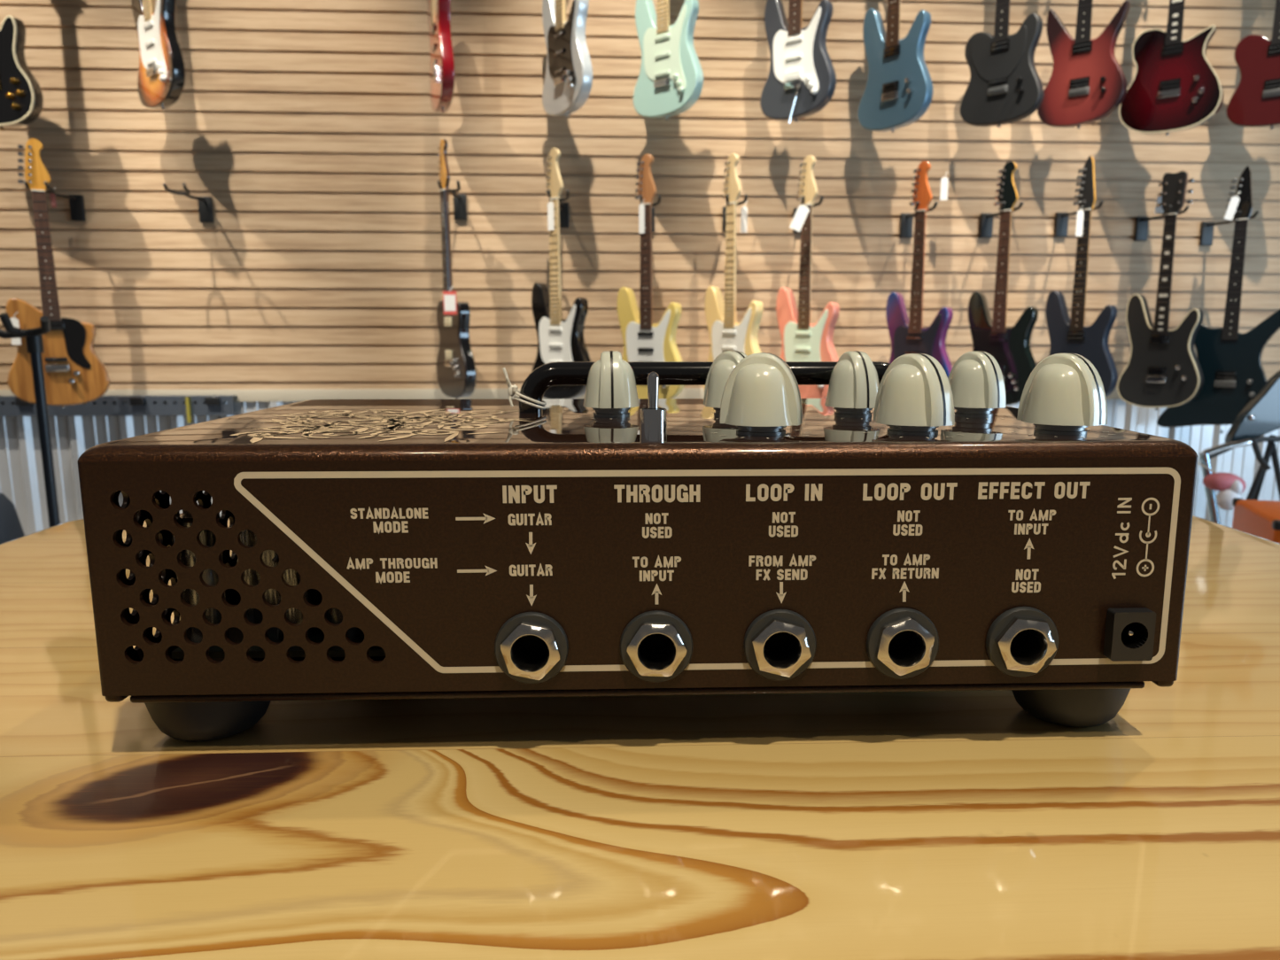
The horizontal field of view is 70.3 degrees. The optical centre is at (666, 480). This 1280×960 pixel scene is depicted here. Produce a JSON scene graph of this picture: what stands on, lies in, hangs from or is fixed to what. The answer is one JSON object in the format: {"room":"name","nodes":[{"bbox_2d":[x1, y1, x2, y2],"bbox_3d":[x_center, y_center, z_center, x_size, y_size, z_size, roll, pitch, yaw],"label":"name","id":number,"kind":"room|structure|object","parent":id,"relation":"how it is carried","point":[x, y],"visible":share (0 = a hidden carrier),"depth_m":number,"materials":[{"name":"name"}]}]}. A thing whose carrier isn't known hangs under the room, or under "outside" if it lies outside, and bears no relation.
{"room":"guitar shop","nodes":[
{"label":"guitar shop","id":0,"kind":"room"},
{"bbox_2d":[6,138,110,408],"bbox_3d":[-2.333,-0.767,3.426,0.329,0.993,0.063,-4,10,-24],"label":"electric guitar","id":1,"kind":"object","parent":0,"point":[73,372],"visible":0.93,"depth_m":3.44,"materials":[{"name":"brown wood"}]},
{"bbox_2d":[10,311,21,344],"bbox_3d":[-2.428,-0.567,3.389,0.045,0.123,0.014,2,10,15],"label":"price tag","id":2,"kind":"object","parent":1,"relation":"hanging from","point":[15,321],"visible":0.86,"depth_m":3.38,"materials":[{"name":"white paper"}]},
{"bbox_2d":[0,0,1279,535],"bbox_3d":[-0.145,-1.270,3.720,8.400,3.210,0.042,0,9,-3],"label":"wall","id":3,"kind":"structure","parent":0,"point":[313,133],"depth_m":3.72,"materials":[{"name":"brown wood"}]},
{"bbox_2d":[23,181,85,221],"bbox_3d":[-2.339,-1.069,3.488,0.084,0.114,0.265,0,9,-3],"label":"wall hook","id":4,"kind":"object","parent":3,"relation":"attached to","point":[76,202],"visible":0.93,"depth_m":3.60,"materials":[{"name":"black metal"}]},
{"bbox_2d":[49,186,56,208],"bbox_3d":[-2.322,-1.072,3.442,0.029,0.080,0.014,2,10,13],"label":"price tag","id":5,"kind":"object","parent":4,"relation":"hanging from","point":[51,195],"visible":0.88,"depth_m":3.44,"materials":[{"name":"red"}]},
{"bbox_2d":[0,395,238,423],"bbox_3d":[-2.561,-0.288,3.705,1.560,0.109,0.066,0,9,-3],"label":"wall rail","id":6,"kind":"object","parent":3,"relation":"attached to","point":[135,405],"visible":0.82,"depth_m":3.71,"materials":[{"name":"grey metal"}]},
{"bbox_2d":[162,183,213,222],"bbox_3d":[-1.842,-1.071,3.515,0.084,0.114,0.265,0,9,-3],"label":"wall hook","id":7,"kind":"object","parent":3,"relation":"attached to","point":[205,213],"visible":1,"depth_m":3.63,"materials":[{"name":"black metal"}]},
{"bbox_2d":[437,180,467,219],"bbox_3d":[-0.832,-1.097,3.565,0.084,0.114,0.265,0,9,-3],"label":"wall hook","id":8,"kind":"object","parent":3,"relation":"attached to","point":[460,200],"visible":0.95,"depth_m":3.68,"materials":[{"name":"black metal"}]},
{"bbox_2d":[436,139,476,399],"bbox_3d":[-0.837,-0.800,3.506,0.060,0.985,0.344,-6,11,-32],"label":"electric guitar","id":9,"kind":"object","parent":8,"relation":"hanging from","point":[456,374],"visible":0.94,"depth_m":3.47,"materials":[{"name":"black wood"}]},
{"bbox_2d":[442,286,457,314],"bbox_3d":[-0.811,-0.675,3.409,0.052,0.106,0.022,2,9,9],"label":"price tag","id":10,"kind":"object","parent":9,"relation":"hanging from","point":[449,298],"visible":1,"depth_m":3.40,"materials":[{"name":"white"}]},
{"bbox_2d":[547,189,569,227],"bbox_3d":[-0.420,-1.071,3.591,0.084,0.114,0.265,0,9,-3],"label":"wall hook","id":11,"kind":"object","parent":3,"relation":"attached to","point":[563,206],"visible":0.67,"depth_m":3.71,"materials":[{"name":"black metal"}]},
{"bbox_2d":[531,147,590,398],"bbox_3d":[-0.423,-0.782,3.527,0.322,0.967,0.063,8,12,40],"label":"electric guitar","id":12,"kind":"object","parent":11,"relation":"hanging from","point":[559,339],"visible":0.77,"depth_m":3.52,"materials":[{"name":"black paint"}]},
{"bbox_2d":[547,199,554,230],"bbox_3d":[-0.442,-1.023,3.480,0.026,0.128,0.014,3,10,15],"label":"price tag","id":13,"kind":"object","parent":12,"relation":"hanging from","point":[550,205],"visible":1,"depth_m":3.48,"materials":[{"name":"white paper"}]},
{"bbox_2d":[0,387,1121,402],"bbox_3d":[-0.146,-0.366,3.870,8.400,0.051,0.036,0,9,-3],"label":"trim","id":14,"kind":"structure","parent":3,"relation":"attached to","point":[273,394],"depth_m":3.79,"materials":[{"name":"beige"}]},
{"bbox_2d":[639,194,660,232],"bbox_3d":[-0.070,-1.057,3.613,0.084,0.114,0.265,0,9,-3],"label":"wall hook","id":15,"kind":"object","parent":3,"relation":"attached to","point":[658,202],"visible":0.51,"depth_m":3.72,"materials":[{"name":"black metal"}]},
{"bbox_2d":[616,154,684,398],"bbox_3d":[-0.072,-0.768,3.548,0.322,0.967,0.063,6,11,33],"label":"electric guitar","id":16,"kind":"object","parent":15,"relation":"hanging from","point":[644,340],"visible":0.72,"depth_m":3.54,"materials":[{"name":"yellow wood"}]},
{"bbox_2d":[638,200,644,233],"bbox_3d":[-0.095,-1.018,3.499,0.022,0.133,0.014,3,10,15],"label":"price tag","id":17,"kind":"object","parent":16,"relation":"hanging from","point":[641,208],"visible":1,"depth_m":3.50,"materials":[{"name":"white paper"}]},
{"bbox_2d":[722,193,747,232],"bbox_3d":[0.263,-1.065,3.629,0.084,0.114,0.265,0,9,-3],"label":"wall hook","id":18,"kind":"object","parent":3,"relation":"attached to","point":[744,201],"visible":0.5,"depth_m":3.74,"materials":[{"name":"black metal"}]},
{"bbox_2d":[702,153,763,389],"bbox_3d":[0.259,-0.777,3.566,0.063,0.967,0.322,-8,12,-42],"label":"electric guitar","id":19,"kind":"object","parent":18,"relation":"hanging from","point":[725,334],"visible":0.71,"depth_m":3.54,"materials":[{"name":"yellow wood"}]},
{"bbox_2d":[740,201,747,232],"bbox_3d":[0.306,-1.038,3.579,0.026,0.123,0.014,3,10,15],"label":"price tag","id":20,"kind":"object","parent":18,"relation":"hanging from","point":[744,210],"visible":1,"depth_m":3.58,"materials":[{"name":"white paper"}]},
{"bbox_2d":[792,195,823,232],"bbox_3d":[0.558,-1.063,3.646,0.084,0.114,0.265,0,9,-3],"label":"wall hook","id":21,"kind":"object","parent":3,"relation":"attached to","point":[803,197],"visible":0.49,"depth_m":3.56,"materials":[{"name":"black"}]},
{"bbox_2d":[775,155,839,398],"bbox_3d":[0.554,-0.775,3.582,0.063,0.967,0.322,-9,13,-43],"label":"electric guitar","id":22,"kind":"object","parent":21,"relation":"hanging from","point":[802,340],"visible":0.75,"depth_m":3.57,"materials":[{"name":"pink wood"}]},
{"bbox_2d":[789,201,810,232],"bbox_3d":[0.507,-1.003,3.458,0.079,0.113,0.013,1,9,6],"label":"price tag","id":23,"kind":"object","parent":22,"relation":"hanging from","point":[802,211],"visible":1,"depth_m":3.46,"materials":[{"name":"white paper"}]},
{"bbox_2d":[899,201,938,238],"bbox_3d":[1.008,-1.050,3.672,0.084,0.114,0.265,0,9,-3],"label":"wall hook","id":24,"kind":"object","parent":3,"relation":"attached to","point":[906,220],"visible":0.79,"depth_m":3.79,"materials":[{"name":"black metal"}]},
{"bbox_2d":[885,161,953,378],"bbox_3d":[1.004,-0.762,3.608,0.063,0.967,0.322,-8,12,-42],"label":"electric guitar","id":25,"kind":"object","parent":24,"relation":"hanging from","point":[907,335],"visible":0.63,"depth_m":3.58,"materials":[{"name":"purple wood"}]},
{"bbox_2d":[939,171,948,200],"bbox_3d":[1.119,-1.185,3.659,0.028,0.113,0.014,3,10,15],"label":"price tag","id":26,"kind":"object","parent":25,"relation":"hanging from","point":[944,181],"visible":1,"depth_m":3.65,"materials":[{"name":"white paper"}]},
{"bbox_2d":[978,201,1023,238],"bbox_3d":[1.349,-1.056,3.689,0.084,0.114,0.265,0,9,-3],"label":"wall hook","id":27,"kind":"object","parent":3,"relation":"attached to","point":[986,222],"visible":0.84,"depth_m":3.80,"materials":[{"name":"black metal"}]},
{"bbox_2d":[967,161,1038,405],"bbox_3d":[1.345,-0.767,3.627,0.060,0.967,0.322,-8,12,-41],"label":"electric guitar","id":28,"kind":"object","parent":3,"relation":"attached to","point":[1010,347],"visible":0.72,"depth_m":3.61,"materials":[{"name":"black"}]},
{"bbox_2d":[1054,200,1103,237],"bbox_3d":[1.671,-1.064,3.705,0.084,0.114,0.265,0,9,-3],"label":"wall hook","id":29,"kind":"object","parent":3,"relation":"attached to","point":[1061,219],"visible":0.87,"depth_m":3.82,"materials":[{"name":"black metal"}]},
{"bbox_2d":[1045,155,1117,397],"bbox_3d":[1.667,-0.785,3.642,0.060,0.987,0.322,-7,11,-36],"label":"electric guitar","id":30,"kind":"object","parent":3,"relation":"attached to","point":[1066,335],"visible":0.73,"depth_m":3.62,"materials":[{"name":"grey wood"}]},
{"bbox_2d":[1075,206,1084,236],"bbox_3d":[1.633,-1.027,3.591,0.024,0.123,0.014,3,10,15],"label":"price tag","id":31,"kind":"object","parent":30,"relation":"hanging from","point":[1080,213],"visible":1,"depth_m":3.59,"materials":[{"name":"white paper"}]},
{"bbox_2d":[1117,170,1203,411],"bbox_3d":[2.016,-0.752,3.666,0.060,0.943,0.323,-7,12,-37],"label":"electric guitar","id":32,"kind":"object","parent":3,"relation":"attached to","point":[1163,369],"visible":1,"depth_m":3.66,"materials":[{"name":"black wood"}]},
{"bbox_2d":[1154,192,1163,213],"bbox_3d":[1.995,-1.129,3.665,0.044,0.108,0.014,2,10,13],"label":"price tag","id":33,"kind":"object","parent":32,"relation":"attached to","point":[1158,210],"visible":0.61,"depth_m":3.67,"materials":[{"name":"white paper"}]},
{"bbox_2d":[1133,204,1189,240],"bbox_3d":[2.020,-1.052,3.726,0.084,0.114,0.265,0,9,-3],"label":"wall hook","id":34,"kind":"object","parent":3,"relation":"attached to","point":[1142,222],"visible":0.85,"depth_m":3.84,"materials":[{"name":"black metal"}]},
{"bbox_2d":[1156,165,1279,434],"bbox_3d":[2.301,-0.719,3.689,0.482,1.065,0.060,8,12,41],"label":"electric guitar","id":35,"kind":"object","parent":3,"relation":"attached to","point":[1229,360],"visible":0.75,"depth_m":3.69,"materials":[{"name":"blue"}]},
{"bbox_2d":[1224,191,1241,220],"bbox_3d":[2.212,-1.071,3.549,0.054,0.111,0.013,0,9,1],"label":"price tag","id":36,"kind":"object","parent":35,"relation":"hanging from","point":[1234,202],"visible":1,"depth_m":3.55,"materials":[{"name":"white paper"}]},
{"bbox_2d":[1199,210,1258,246],"bbox_3d":[2.307,-1.036,3.744,0.084,0.114,0.265,0,9,-3],"label":"wall hook","id":37,"kind":"object","parent":3,"relation":"attached to","point":[1206,228],"visible":0.85,"depth_m":3.86,"materials":[{"name":"black metal"}]},
{"bbox_3d":[1.290,-2.140,3.509,0.084,0.114,0.265,0,9,-3],"label":"wall hook","id":38,"kind":"object","parent":3,"relation":"attached to","visible":0},
{"bbox_2d":[959,0,1044,127],"bbox_3d":[1.286,-1.849,3.446,0.063,0.971,0.324,-9,13,-43],"label":"electric guitar","id":39,"kind":"object","parent":38,"relation":"hanging from","point":[1004,86],"visible":1,"depth_m":3.47,"materials":[{"name":"black wood"}]},
{"bbox_3d":[1.608,-2.141,3.526,0.084,0.114,0.265,0,9,-3],"label":"wall hook","id":40,"kind":"object","parent":3,"relation":"attached to","visible":0},
{"bbox_2d":[1037,0,1130,128],"bbox_3d":[1.605,-1.861,3.462,0.319,0.988,0.060,8,12,41],"label":"electric guitar","id":41,"kind":"object","parent":40,"relation":"hanging from","point":[1087,83],"visible":0.98,"depth_m":3.49,"materials":[{"name":"red paint"}]},
{"bbox_3d":[1.966,-2.143,3.545,0.084,0.114,0.265,0,9,-3],"label":"wall hook","id":42,"kind":"object","parent":3,"relation":"attached to","visible":0},
{"bbox_2d":[1118,0,1223,136],"bbox_3d":[1.962,-1.831,3.486,0.358,0.967,0.060,8,12,39],"label":"electric guitar","id":43,"kind":"object","parent":42,"relation":"hanging from","point":[1174,88],"visible":0.99,"depth_m":3.52,"materials":[{"name":"red paint"}]},
{"bbox_3d":[2.388,-2.155,3.565,0.084,0.114,0.265,0,9,-3],"label":"wall hook","id":44,"kind":"object","parent":3,"relation":"attached to","visible":0},
{"bbox_2d":[1225,0,1279,129],"bbox_3d":[2.386,-1.865,3.503,0.324,0.971,0.060,8,12,39],"label":"electric guitar","id":45,"kind":"object","parent":44,"relation":"hanging from","point":[1254,103],"visible":1,"depth_m":3.58,"materials":[{"name":"red wood"}]},
{"bbox_3d":[-2.449,-2.072,3.318,0.084,0.114,0.265,0,9,-3],"label":"wall hook","id":46,"kind":"object","parent":3,"relation":"attached to","visible":0},
{"bbox_2d":[0,15,43,130],"bbox_3d":[-2.449,-1.763,3.257,0.346,0.961,0.060,2,9,12],"label":"electric guitar","id":47,"kind":"object","parent":46,"relation":"hanging from","point":[21,99],"visible":1,"depth_m":3.28,"materials":[{"name":"black paint"}]},
{"bbox_3d":[-1.866,-2.134,3.340,0.084,0.114,0.265,0,9,-3],"label":"wall hook","id":48,"kind":"object","parent":3,"relation":"attached to","visible":0},
{"bbox_2d":[131,0,185,110],"bbox_3d":[-1.869,-1.845,3.275,0.322,0.967,0.063,8,12,39],"label":"electric guitar","id":49,"kind":"object","parent":48,"relation":"hanging from","point":[161,72],"visible":1,"depth_m":3.28,"materials":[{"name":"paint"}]},
{"label":"wall hook","id":50,"kind":"object","parent":3,"relation":"attached to","visible":0},
{"bbox_2d":[426,0,454,113],"bbox_3d":[-0.848,-1.857,3.332,0.060,0.967,0.322,-4,10,-22],"label":"electric guitar","id":51,"kind":"object","parent":50,"relation":"hanging from","point":[442,61],"visible":1,"depth_m":3.29,"materials":[{"name":"red paint"}]},
{"label":"floor","id":52,"kind":"structure","parent":0,"visible":0},
{"bbox_2d":[0,492,24,543],"bbox_3d":[-2.604,0.203,3.367,0.380,0.413,0.170,0,9,-2],"label":"bag","id":53,"kind":"object","parent":52,"relation":"on","point":[11,528],"visible":0.38,"depth_m":3.36,"materials":[{"name":"grey fabric"}]},
{"bbox_2d":[0,312,60,527],"bbox_3d":[-1.597,0.075,2.304,0.501,1.003,0.443,0,9,-2],"label":"guitar stand","id":54,"kind":"object","parent":52,"relation":"on","point":[34,337],"visible":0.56,"depth_m":2.32,"materials":[{"name":"black metal"}]},
{"bbox_2d":[0,515,1279,959],"bbox_3d":[-0.003,0.488,0.258,0.574,0.860,0.575,0,9,-2],"label":"display table","id":55,"kind":"object","parent":52,"relation":"on","point":[945,825],"visible":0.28,"depth_m":0.18,"materials":[{"name":"brown wood"}]},
{"bbox_2d":[77,350,1198,742],"bbox_3d":[-0.007,0.003,0.281,0.236,0.088,0.187,0,9,-2],"label":"amplifier","id":56,"kind":"object","parent":55,"relation":"on","point":[907,527],"visible":1,"depth_m":0.20,"materials":[{"name":"brown metal"}]},
{"bbox_2d":[230,409,531,442],"bbox_3d":[-0.072,-0.015,0.232,0.076,0.001,0.085,0,9,-2],"label":"print","id":57,"kind":"object","parent":56,"relation":"on","point":[306,432],"depth_m":0.23},
{"bbox_2d":[502,367,546,409],"bbox_3d":[-0.040,-0.026,0.263,0.011,0.012,0.009,-8,13,-42],"label":"string","id":58,"kind":"object","parent":56,"relation":"on","point":[512,390],"visible":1,"depth_m":0.26,"materials":[{"name":"white"}]},
{"bbox_2d":[517,635,547,656],"bbox_3d":[-0.029,0.035,0.204,0.012,0.012,0.015,0,9,-2],"label":"socket","id":59,"kind":"object","parent":56,"relation":"attached to","point":[527,645],"depth_m":0.20,"materials":[{"name":"black"}]},
{"bbox_2d":[639,372,667,442],"bbox_3d":[-0.003,-0.016,0.195,0.006,0.015,0.006,0,9,-2],"label":"toggle switch","id":60,"kind":"object","parent":56,"relation":"attached to","point":[653,419],"depth_m":0.19,"materials":[{"name":"silver metal"}]},
{"bbox_2d":[641,634,671,655],"bbox_3d":[-0.003,0.034,0.205,0.012,0.012,0.015,0,9,-2],"label":"socket","id":61,"kind":"object","parent":56,"relation":"attached to","point":[651,644],"depth_m":0.20,"materials":[{"name":"black"}]},
{"bbox_2d":[764,632,792,653],"bbox_3d":[0.024,0.034,0.206,0.012,0.012,0.015,0,9,-2],"label":"socket","id":62,"kind":"object","parent":56,"relation":"attached to","point":[774,642],"depth_m":0.20,"materials":[{"name":"black"}]},
{"bbox_2d":[889,630,912,651],"bbox_3d":[0.051,0.034,0.207,0.012,0.012,0.015,0,9,-2],"label":"socket","id":63,"kind":"object","parent":56,"relation":"attached to","point":[899,640],"depth_m":0.20,"materials":[{"name":"black"}]},
{"bbox_2d":[1010,629,1029,651],"bbox_3d":[0.077,0.034,0.208,0.012,0.012,0.015,0,9,-2],"label":"socket","id":64,"kind":"object","parent":56,"relation":"attached to","point":[1020,639],"depth_m":0.20,"materials":[{"name":"black"}]},
{"bbox_2d":[1198,438,1251,524],"bbox_3d":[1.804,0.177,2.855,0.319,0.625,0.362,6,11,34],"label":"folding stand","id":65,"kind":"object","parent":52,"relation":"on","point":[1204,456],"visible":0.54,"depth_m":2.77,"materials":[{"name":"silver metal"}]},
{"bbox_2d":[1197,462,1246,510],"bbox_3d":[1.676,0.019,2.733,0.133,0.135,0.096,2,9,11],"label":"cloth bundle","id":66,"kind":"object","parent":65,"relation":"hanging from","point":[1230,486],"visible":0.99,"depth_m":2.70,"materials":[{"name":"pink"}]},
{"bbox_2d":[1199,434,1279,500],"bbox_3d":[2.208,0.112,3.430,0.381,0.565,0.271,-7,12,-39],"label":"guitar stand","id":67,"kind":"object","parent":52,"relation":"on","point":[1253,493],"visible":0.56,"depth_m":3.40,"materials":[{"name":"black metal"}]},
{"bbox_2d":[1225,370,1279,447],"bbox_3d":[2.413,-0.490,3.392,0.568,0.735,0.057,0,9,-2],"label":"electric guitar","id":68,"kind":"object","parent":67,"relation":"on","point":[1260,416],"visible":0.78,"depth_m":3.41,"materials":[{"name":"grey wood"}]},
{"bbox_2d":[1232,497,1279,543],"bbox_3d":[1.704,0.346,2.136,0.626,0.536,0.307,3,10,16],"label":"base cabinet","id":69,"kind":"object","parent":52,"relation":"on","point":[1259,518],"visible":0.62,"depth_m":2.18,"materials":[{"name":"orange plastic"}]},
{"bbox_3d":[-0.380,-2.139,3.419,0.084,0.114,0.265,0,9,-3],"label":"wall hook","id":70,"kind":"object","parent":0,"visible":0},
{"bbox_2d":[542,0,592,117],"bbox_3d":[-0.385,-1.851,3.356,0.063,0.967,0.322,-6,11,-35],"label":"electric guitar","id":71,"kind":"object","parent":70,"relation":"hanging from","point":[568,82],"visible":1,"depth_m":3.36,"materials":[{"name":"silver metal"}]},
{"bbox_3d":[-0.001,-2.138,3.439,0.084,0.114,0.265,0,9,-3],"label":"wall hook","id":72,"kind":"object","parent":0,"visible":0},
{"bbox_2d":[633,0,703,120],"bbox_3d":[-0.004,-1.849,3.375,0.322,0.967,0.063,8,12,40],"label":"electric guitar","id":73,"kind":"object","parent":72,"relation":"hanging from","point":[670,82],"visible":1,"depth_m":3.40,"materials":[{"name":"teal wood"}]},
{"bbox_3d":[0.496,-2.141,3.466,0.084,0.114,0.265,0,9,-3],"label":"wall hook","id":74,"kind":"object","parent":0,"visible":0},
{"bbox_2d":[760,0,836,123],"bbox_3d":[0.489,-1.846,3.399,0.322,0.980,0.071,8,12,41],"label":"electric guitar","id":75,"kind":"object","parent":74,"relation":"hanging from","point":[801,81],"visible":1,"depth_m":3.43,"materials":[{"name":"grey wood"}]},
{"bbox_3d":[0.873,-2.110,3.491,0.084,0.114,0.265,0,9,-3],"label":"wall hook","id":76,"kind":"object","parent":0,"visible":0},
{"bbox_2d":[857,0,933,132],"bbox_3d":[0.869,-1.822,3.429,0.060,0.967,0.322,-8,12,-40],"label":"electric guitar","id":77,"kind":"object","parent":76,"relation":"hanging from","point":[898,92],"visible":1,"depth_m":3.45,"materials":[{"name":"blue lacquered wood"},{"name":"maple"},{"name":"chrome"}]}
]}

